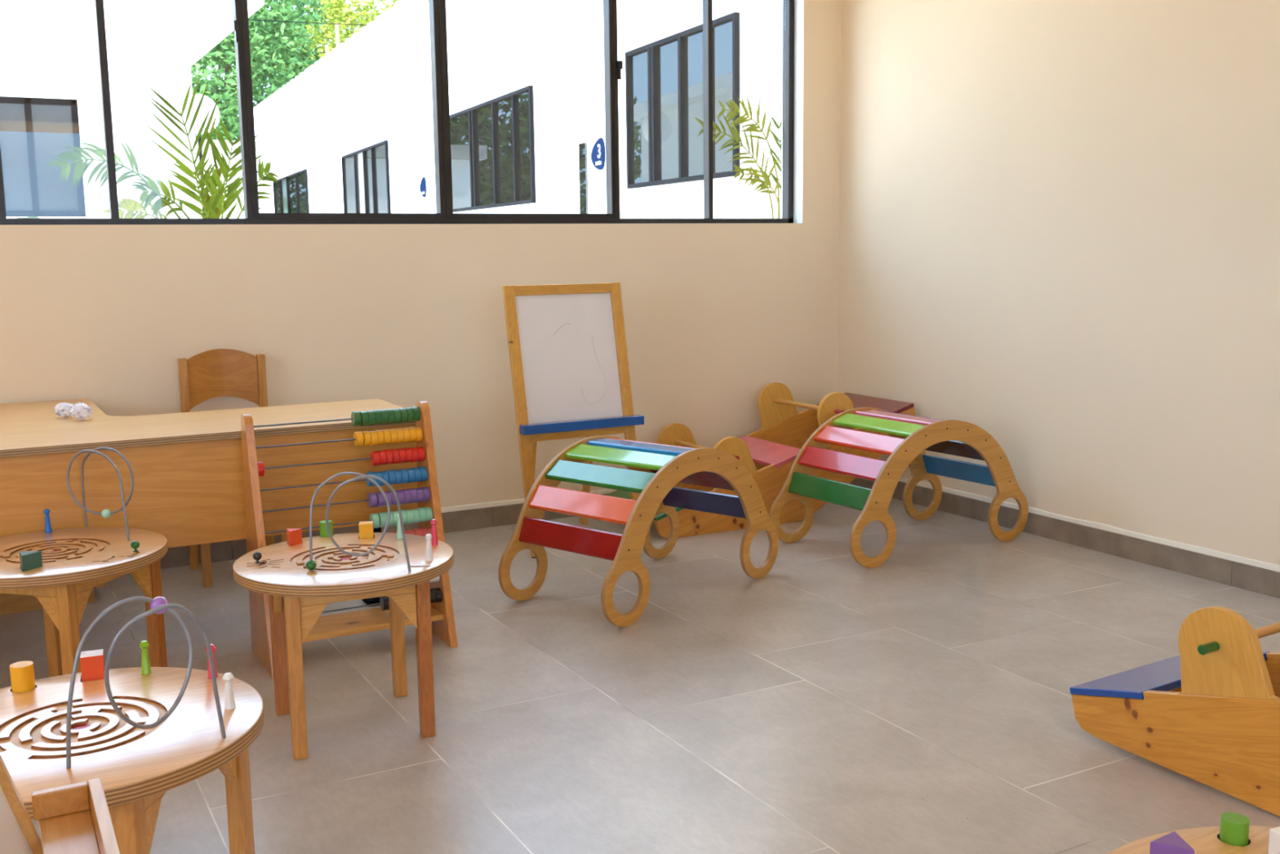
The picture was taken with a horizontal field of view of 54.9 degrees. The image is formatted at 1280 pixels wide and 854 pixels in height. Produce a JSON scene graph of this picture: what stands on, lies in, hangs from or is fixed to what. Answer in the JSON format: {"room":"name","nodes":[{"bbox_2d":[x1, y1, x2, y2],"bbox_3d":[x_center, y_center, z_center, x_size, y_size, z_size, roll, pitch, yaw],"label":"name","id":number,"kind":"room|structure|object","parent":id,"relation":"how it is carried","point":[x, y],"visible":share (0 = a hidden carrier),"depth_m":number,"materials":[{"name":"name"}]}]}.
{"room":"children's room","nodes":[
{"label":"children's room","id":0,"kind":"room"},
{"bbox_2d":[0,0,841,507],"bbox_3d":[-2.150,-0.904,5.279,7.740,3.050,0.200,-5,9,-28],"label":"wall","id":1,"kind":"structure","parent":0,"point":[403,315],"depth_m":5.90,"materials":[{"name":"beige paint"}]},
{"bbox_2d":[160,493,608,568],"bbox_3d":[-2.080,0.569,5.399,7.338,0.100,0.012,-5,9,-28],"label":"baseboard","id":2,"kind":"structure","parent":1,"relation":"attached to","point":[495,516],"depth_m":5.99,"materials":[{"name":"grey tile"}]},
{"bbox_2d":[0,0,794,225],"bbox_3d":[-1.611,-1.541,5.487,5.585,1.263,0.090,-5,9,-28],"label":"window","id":3,"kind":"structure","parent":1,"relation":"in","point":[444,214],"depth_m":5.87,"materials":[{"name":"black metal"}]},
{"bbox_2d":[440,488,616,512],"bbox_3d":[-2.087,0.504,5.389,7.330,0.028,0.007,-5,9,-28],"label":"trim","id":4,"kind":"structure","parent":1,"relation":"attached to","point":[485,504],"depth_m":6.11,"materials":[{"name":"paint"}]},
{"bbox_2d":[0,497,1279,853],"bbox_3d":[-0.140,1.164,1.881,7.740,0.120,8.530,-5,9,-28],"label":"floor","id":5,"kind":"structure","parent":0,"point":[919,700],"depth_m":3.73,"materials":[{"name":"grey tile"}]},
{"bbox_2d":[0,754,119,853],"bbox_3d":[-0.907,0.596,1.341,0.812,1.187,0.638,-5,9,-28],"label":"easel","id":6,"kind":"object","parent":5,"relation":"on","point":[75,818],"visible":1,"depth_m":1.68,"materials":[{"name":"brown wood"}]},
{"bbox_2d":[31,777,119,853],"bbox_3d":[-0.661,0.573,1.473,0.090,0.060,0.638,-5,9,-28],"label":"tray","id":7,"kind":"object","parent":6,"relation":"on","point":[75,818],"depth_m":1.70,"materials":[{"name":"brown wood"}]},
{"bbox_2d":[0,447,168,677],"bbox_3d":[-1.730,0.479,3.655,0.624,0.769,0.624,6,11,40],"label":"table","id":8,"kind":"object","parent":5,"relation":"on","point":[77,560],"visible":0.92,"depth_m":3.62,"materials":[{"name":"brown wood"}]},
{"bbox_2d":[19,551,42,571],"bbox_3d":[-1.699,0.377,3.435,0.055,0.056,0.061,-5,9,-28],"label":"block","id":9,"kind":"object","parent":8,"relation":"on","point":[28,560],"visible":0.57,"depth_m":3.42,"materials":[{"name":"green paint"}]},
{"bbox_2d":[43,508,52,533],"bbox_3d":[-1.864,0.294,3.872,0.021,0.074,0.021,7,11,44],"label":"peg","id":10,"kind":"object","parent":8,"relation":"on","point":[48,529],"visible":1,"depth_m":3.87,"materials":[{"name":"blue paint"}]},
{"bbox_2d":[130,540,139,551],"bbox_3d":[-1.480,0.349,3.609,0.025,0.032,0.025,-5,9,-28],"label":"ball","id":11,"kind":"object","parent":8,"relation":"on","point":[135,544],"visible":1,"depth_m":3.60,"materials":[{"name":"paint"}]},
{"bbox_2d":[0,595,264,853],"bbox_3d":[-1.035,0.664,2.295,0.650,0.774,0.650,4,9,28],"label":"table","id":12,"kind":"object","parent":5,"relation":"on","point":[145,736],"visible":0.98,"depth_m":2.23,"materials":[{"name":"brown wood"}]},
{"bbox_2d":[9,660,35,692],"bbox_3d":[-1.242,0.507,2.477,0.043,0.062,0.043,-5,9,-28],"label":"block","id":13,"kind":"object","parent":12,"relation":"on","point":[22,673],"visible":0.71,"depth_m":2.46,"materials":[{"name":"yellow paint"}]},
{"bbox_2d":[80,648,104,681],"bbox_3d":[-1.129,0.496,2.540,0.043,0.062,0.043,-4,9,-22],"label":"block","id":14,"kind":"object","parent":12,"relation":"on","point":[92,662],"visible":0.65,"depth_m":2.52,"materials":[{"name":"orange paint"}]},
{"bbox_2d":[139,640,151,674],"bbox_3d":[-1.027,0.476,2.555,0.019,0.070,0.019,-4,9,-23],"label":"peg","id":15,"kind":"object","parent":12,"relation":"on","point":[144,645],"visible":1,"depth_m":2.55,"materials":[{"name":"green paint"}]},
{"bbox_2d":[205,644,217,678],"bbox_3d":[-0.879,0.479,2.525,0.020,0.070,0.021,7,11,44],"label":"peg","id":16,"kind":"object","parent":12,"relation":"on","point":[213,647],"visible":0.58,"depth_m":2.52,"materials":[{"name":"pink paint"}]},
{"bbox_2d":[222,671,235,709],"bbox_3d":[-0.786,0.503,2.353,0.020,0.070,0.021,7,11,44],"label":"peg","id":17,"kind":"object","parent":12,"relation":"on","point":[229,702],"visible":1,"depth_m":2.35,"materials":[{"name":"white paint"}]},
{"bbox_2d":[0,398,417,614],"bbox_3d":[-2.257,0.367,4.468,2.685,0.770,1.355,-5,9,-28],"label":"desk","id":18,"kind":"object","parent":5,"relation":"on","point":[187,468],"visible":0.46,"depth_m":4.17,"materials":[{"name":"brown wood"}]},
{"bbox_2d":[53,402,74,417],"bbox_3d":[-2.119,-0.063,4.535,0.074,0.058,0.067,-5,9,-28],"label":"crumpled paper","id":19,"kind":"object","parent":18,"relation":"on","point":[62,409],"visible":0.88,"depth_m":4.51,"materials":[{"name":"white paper"}]},
{"bbox_2d":[70,402,93,420],"bbox_3d":[-2.025,-0.058,4.464,0.078,0.066,0.066,-5,9,-28],"label":"crumpled paper","id":20,"kind":"object","parent":18,"relation":"on","point":[80,411],"visible":1,"depth_m":4.44,"materials":[{"name":"white paper"}]},
{"bbox_2d":[177,348,287,586],"bbox_3d":[-1.731,0.155,5.245,0.365,0.956,0.377,-5,9,-28],"label":"wooden chair","id":21,"kind":"object","parent":5,"relation":"on","point":[207,375],"visible":0.6,"depth_m":5.32,"materials":[{"name":"brown wood"}]},
{"bbox_2d":[232,471,453,759],"bbox_3d":[-0.843,0.480,3.537,0.612,0.776,0.623,-5,9,-28],"label":"table","id":22,"kind":"object","parent":5,"relation":"on","point":[300,580],"visible":0.99,"depth_m":3.42,"materials":[{"name":"brown wood"}]},
{"bbox_2d":[253,551,262,563],"bbox_3d":[-1.075,0.365,3.457,0.025,0.032,0.025,-5,9,-28],"label":"ball","id":23,"kind":"object","parent":22,"relation":"on","point":[257,555],"visible":1,"depth_m":3.45,"materials":[{"name":"black paint"}]},
{"bbox_2d":[286,528,302,546],"bbox_3d":[-1.031,0.333,3.680,0.040,0.056,0.046,-5,9,-28],"label":"block","id":24,"kind":"object","parent":22,"relation":"on","point":[294,535],"visible":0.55,"depth_m":3.67,"materials":[{"name":"orange paint"}]},
{"bbox_2d":[319,520,333,537],"bbox_3d":[-0.963,0.318,3.780,0.039,0.056,0.039,-5,9,-28],"label":"block","id":25,"kind":"object","parent":22,"relation":"on","point":[323,531],"visible":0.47,"depth_m":3.76,"materials":[{"name":"green paint"}]},
{"bbox_2d":[359,520,373,538],"bbox_3d":[-0.835,0.319,3.756,0.041,0.056,0.041,-2,8,-10],"label":"block","id":26,"kind":"object","parent":22,"relation":"on","point":[366,528],"visible":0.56,"depth_m":3.74,"materials":[{"name":"yellow paint"}]},
{"bbox_2d":[395,513,402,538],"bbox_3d":[-0.728,0.300,3.730,0.021,0.075,0.021,7,11,44],"label":"peg","id":27,"kind":"object","parent":22,"relation":"on","point":[399,535],"visible":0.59,"depth_m":3.72,"materials":[{"name":"green paint"}]},
{"bbox_2d":[409,564,432,566],"bbox_3d":[-0.607,0.382,3.399,0.066,0.003,0.014,-1,8,2],"label":"paper scrap","id":28,"kind":"object","parent":22,"relation":"on","point":[410,564],"visible":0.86,"depth_m":3.40,"materials":[{"name":"white paper"}]},
{"bbox_2d":[425,533,433,560],"bbox_3d":[-0.593,0.337,3.461,0.021,0.075,0.021,7,11,44],"label":"peg","id":29,"kind":"object","parent":22,"relation":"on","point":[428,546],"visible":1,"depth_m":3.46,"materials":[{"name":"white paint"}]},
{"bbox_2d":[430,519,438,545],"bbox_3d":[-0.608,0.310,3.639,0.020,0.078,0.021,7,11,44],"label":"peg","id":30,"kind":"object","parent":22,"relation":"on","point":[433,522],"visible":0.99,"depth_m":3.63,"materials":[{"name":"pink paint"}]},
{"bbox_2d":[240,400,457,678],"bbox_3d":[-0.990,0.355,4.212,0.642,0.835,0.333,-5,9,-28],"label":"abacus","id":31,"kind":"object","parent":5,"relation":"on","point":[426,494],"visible":0.56,"depth_m":4.26,"materials":[{"name":"orange wood"}]},
{"bbox_2d":[303,605,444,642],"bbox_3d":[-0.988,0.675,4.251,0.579,0.020,0.202,-5,9,-28],"label":"shelf","id":32,"kind":"object","parent":31,"relation":"attached to","point":[349,623],"depth_m":4.22,"materials":[{"name":"brown wood"}]},
{"bbox_2d":[502,282,644,558],"bbox_3d":[-0.370,-0.062,5.758,0.626,1.212,0.531,-5,9,-28],"label":"easel","id":33,"kind":"object","parent":5,"relation":"on","point":[568,355],"visible":0.91,"depth_m":5.58,"materials":[{"name":"yellow wood"}]},
{"bbox_2d":[519,414,644,435],"bbox_3d":[-0.258,-0.011,5.579,0.605,0.042,0.052,-5,9,-28],"label":"tray","id":34,"kind":"object","parent":33,"relation":"on","point":[560,424],"depth_m":5.57,"materials":[{"name":"blue paint"}]},
{"bbox_2d":[497,435,778,626],"bbox_3d":[0.017,0.357,4.933,0.556,0.597,1.085,6,11,40],"label":"arch","id":35,"kind":"object","parent":5,"relation":"on","point":[654,470],"visible":1,"depth_m":4.75,"materials":[{"name":"brown wood"}]},
{"bbox_2d":[605,382,915,537],"bbox_3d":[0.629,0.128,6.328,1.541,0.635,0.665,-5,9,-27],"label":"seesaw","id":36,"kind":"object","parent":5,"relation":"on","point":[769,453],"visible":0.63,"depth_m":6.22,"materials":[{"name":"orange wood"}]},
{"bbox_2d":[768,407,1028,567],"bbox_3d":[1.199,0.236,5.665,1.085,0.597,0.566,-6,10,-32],"label":"arch","id":37,"kind":"object","parent":5,"relation":"on","point":[911,435],"visible":1,"depth_m":5.56,"materials":[{"name":"brown wood"}]},
{"bbox_2d":[1069,605,1279,816],"bbox_3d":[1.836,0.617,2.882,0.665,0.625,1.553,-6,10,-31],"label":"seesaw","id":38,"kind":"object","parent":5,"relation":"on","point":[1208,713],"visible":1,"depth_m":3.07,"materials":[{"name":"brown wood"}]},
{"bbox_2d":[1107,825,1278,853],"bbox_3d":[0.889,0.888,1.531,0.682,0.500,0.682,-5,9,-28],"label":"table","id":39,"kind":"object","parent":5,"relation":"on","point":[1204,840],"visible":0.69,"depth_m":1.78,"materials":[{"name":"brown wood"}]},
{"bbox_2d":[1149,831,1194,853],"bbox_3d":[0.744,0.600,1.710,0.056,0.047,0.051,-5,9,-28],"label":"block","id":40,"kind":"object","parent":39,"relation":"on","point":[1172,842],"visible":1,"depth_m":1.71,"materials":[{"name":"purple paint"}]},
{"bbox_2d":[1219,812,1249,845],"bbox_3d":[0.863,0.589,1.787,0.038,0.044,0.038,-5,9,-28],"label":"block","id":41,"kind":"object","parent":39,"relation":"on","point":[1234,827],"visible":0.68,"depth_m":1.77,"materials":[{"name":"green paint"}]},
{"bbox_2d":[1268,826,1279,853],"bbox_3d":[0.913,0.592,1.714,0.048,0.057,0.048,-4,9,-20],"label":"block","id":42,"kind":"object","parent":39,"relation":"on","point":[1274,833],"visible":1,"depth_m":1.72,"materials":[{"name":"white paint"}]},
{"bbox_2d":[837,0,1279,564],"bbox_3d":[3.199,-0.693,3.343,0.200,3.050,8.330,-5,9,-28],"label":"wall","id":43,"kind":"structure","parent":0,"point":[1060,220],"depth_m":5.44,"materials":[{"name":"beige paint"}]},
{"bbox_2d":[848,477,1279,598],"bbox_3d":[3.080,0.764,3.586,0.012,0.100,8.116,-5,9,-28],"label":"baseboard","id":44,"kind":"structure","parent":43,"relation":"attached to","point":[1245,576],"depth_m":5.39,"materials":[{"name":"grey tile"}]},
{"bbox_2d":[898,476,1279,572],"bbox_3d":[3.081,0.699,3.579,0.007,0.028,8.120,-5,9,-28],"label":"trim","id":45,"kind":"structure","parent":43,"relation":"attached to","point":[1258,563],"depth_m":5.36,"materials":[{"name":"paint"}]},
{"label":"outside","id":46,"kind":"structure","parent":0,"visible":0},
{"bbox_3d":[-14.076,-4.990,46.640,100.000,0.380,84.170,-5,9,-28],"label":"ground","id":47,"kind":"structure","parent":46,"visible":0},
{"bbox_2d":[16,137,190,218],"bbox_3d":[-2.582,-0.447,6.133,0.973,1.953,0.248,-5,9,-28],"label":"areca palm","id":48,"kind":"object","parent":47,"relation":"on","point":[131,206],"visible":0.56,"depth_m":6.04,"materials":[{"name":"green leaf"},{"name":"green plant stem"}]},
{"bbox_2d":[0,0,264,218],"bbox_3d":[-9.555,-1.526,10.345,11.200,3.820,7.300,-5,9,-28],"label":"building","id":49,"kind":"structure","parent":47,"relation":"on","point":[51,92],"depth_m":10.66,"materials":[{"name":"paint"}]},
{"bbox_2d":[193,94,219,216],"bbox_3d":[-4.999,-2.012,14.228,0.440,3.550,0.135,-5,9,-28],"label":"road sign","id":50,"kind":"object","parent":47,"relation":"on","point":[206,104],"visible":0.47,"depth_m":14.01,"materials":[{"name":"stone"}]},
{"bbox_2d":[141,74,279,218],"bbox_3d":[-2.263,-0.722,6.675,0.691,2.334,0.231,-5,9,-28],"label":"areca palm","id":51,"kind":"object","parent":47,"relation":"on","point":[215,206],"visible":0.58,"depth_m":6.55,"materials":[{"name":"green leaf"},{"name":"green plant stem"}]},
{"bbox_2d":[195,139,272,218],"bbox_3d":[-9.709,-3.836,25.740,3.400,3.980,3.600,-5,9,-28],"label":"building","id":52,"kind":"structure","parent":47,"relation":"on","point":[266,147],"depth_m":24.66,"materials":[{"name":"white paint"}]},
{"bbox_2d":[191,0,328,140],"bbox_3d":[-12.306,-9.300,35.727,8.453,12.018,6.689,-9,11,-44],"label":"leafy tree","id":53,"kind":"object","parent":47,"relation":"on","point":[277,38],"visible":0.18,"depth_m":34.75,"materials":[{"name":"green plant"}]},
{"bbox_2d":[191,0,344,135],"bbox_3d":[-14.041,-13.398,51.337,9.650,15.687,6.703,-5,9,-28],"label":"leafy tree","id":54,"kind":"object","parent":47,"relation":"on","point":[202,77],"visible":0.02,"depth_m":49.05,"materials":[{"name":"green plant"}]},
{"bbox_2d":[324,45,328,56],"bbox_3d":[-8.613,-6.855,34.542,0.080,7.400,0.080,-5,9,-28],"label":"utility pole","id":55,"kind":"object","parent":47,"relation":"on","point":[326,51],"visible":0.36,"depth_m":34.00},
{"bbox_2d":[334,22,339,48],"bbox_3d":[-8.103,-6.965,33.658,0.080,7.860,0.080,-5,9,-28],"label":"utility pole","id":56,"kind":"object","parent":47,"relation":"on","point":[336,26],"visible":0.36,"depth_m":33.11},
{"bbox_2d":[248,19,367,25],"bbox_3d":[-7.486,-11.176,33.301,24.002,0.942,0.022,-5,9,-28],"label":"overhead wire","id":57,"kind":"object","parent":56,"relation":"attached to","point":[248,20],"visible":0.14,"depth_m":32.63,"materials":[{"name":"metal"}]},
{"bbox_2d":[275,0,403,75],"bbox_3d":[-8.214,-11.899,45.582,10.082,14.226,7.040,-5,9,-28],"label":"leafy tree","id":58,"kind":"object","parent":47,"relation":"on","point":[344,17],"visible":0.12,"depth_m":43.00,"materials":[{"name":"yellow plant"}]},
{"bbox_2d":[253,0,782,218],"bbox_3d":[-2.580,-4.418,20.206,4.140,6.535,26.700,-4,9,-24],"label":"building","id":59,"kind":"structure","parent":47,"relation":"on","point":[353,132],"depth_m":12.38,"materials":[{"name":"paint"}]},
{"bbox_2d":[419,177,426,196],"bbox_3d":[-2.880,-3.180,16.332,0.017,0.261,0.285,-4,9,-24],"label":"room sign","id":60,"kind":"object","parent":59,"relation":"attached to","point":[423,184],"visible":1,"depth_m":16.29,"materials":[{"name":"blue plastic"}]},
{"bbox_2d":[591,137,605,169],"bbox_3d":[-0.372,-2.406,10.865,0.017,0.274,0.300,-4,9,-24],"label":"room sign","id":61,"kind":"object","parent":59,"relation":"attached to","point":[597,153],"visible":1,"depth_m":10.83,"materials":[{"name":"blue plastic"}]},
{"bbox_2d":[694,94,782,218],"bbox_3d":[0.649,-0.830,7.393,0.738,2.265,0.172,-5,9,-28],"label":"areca palm","id":62,"kind":"object","parent":47,"relation":"on","point":[766,184],"visible":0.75,"depth_m":7.29,"materials":[{"name":"green leaf"},{"name":"plant stem"}]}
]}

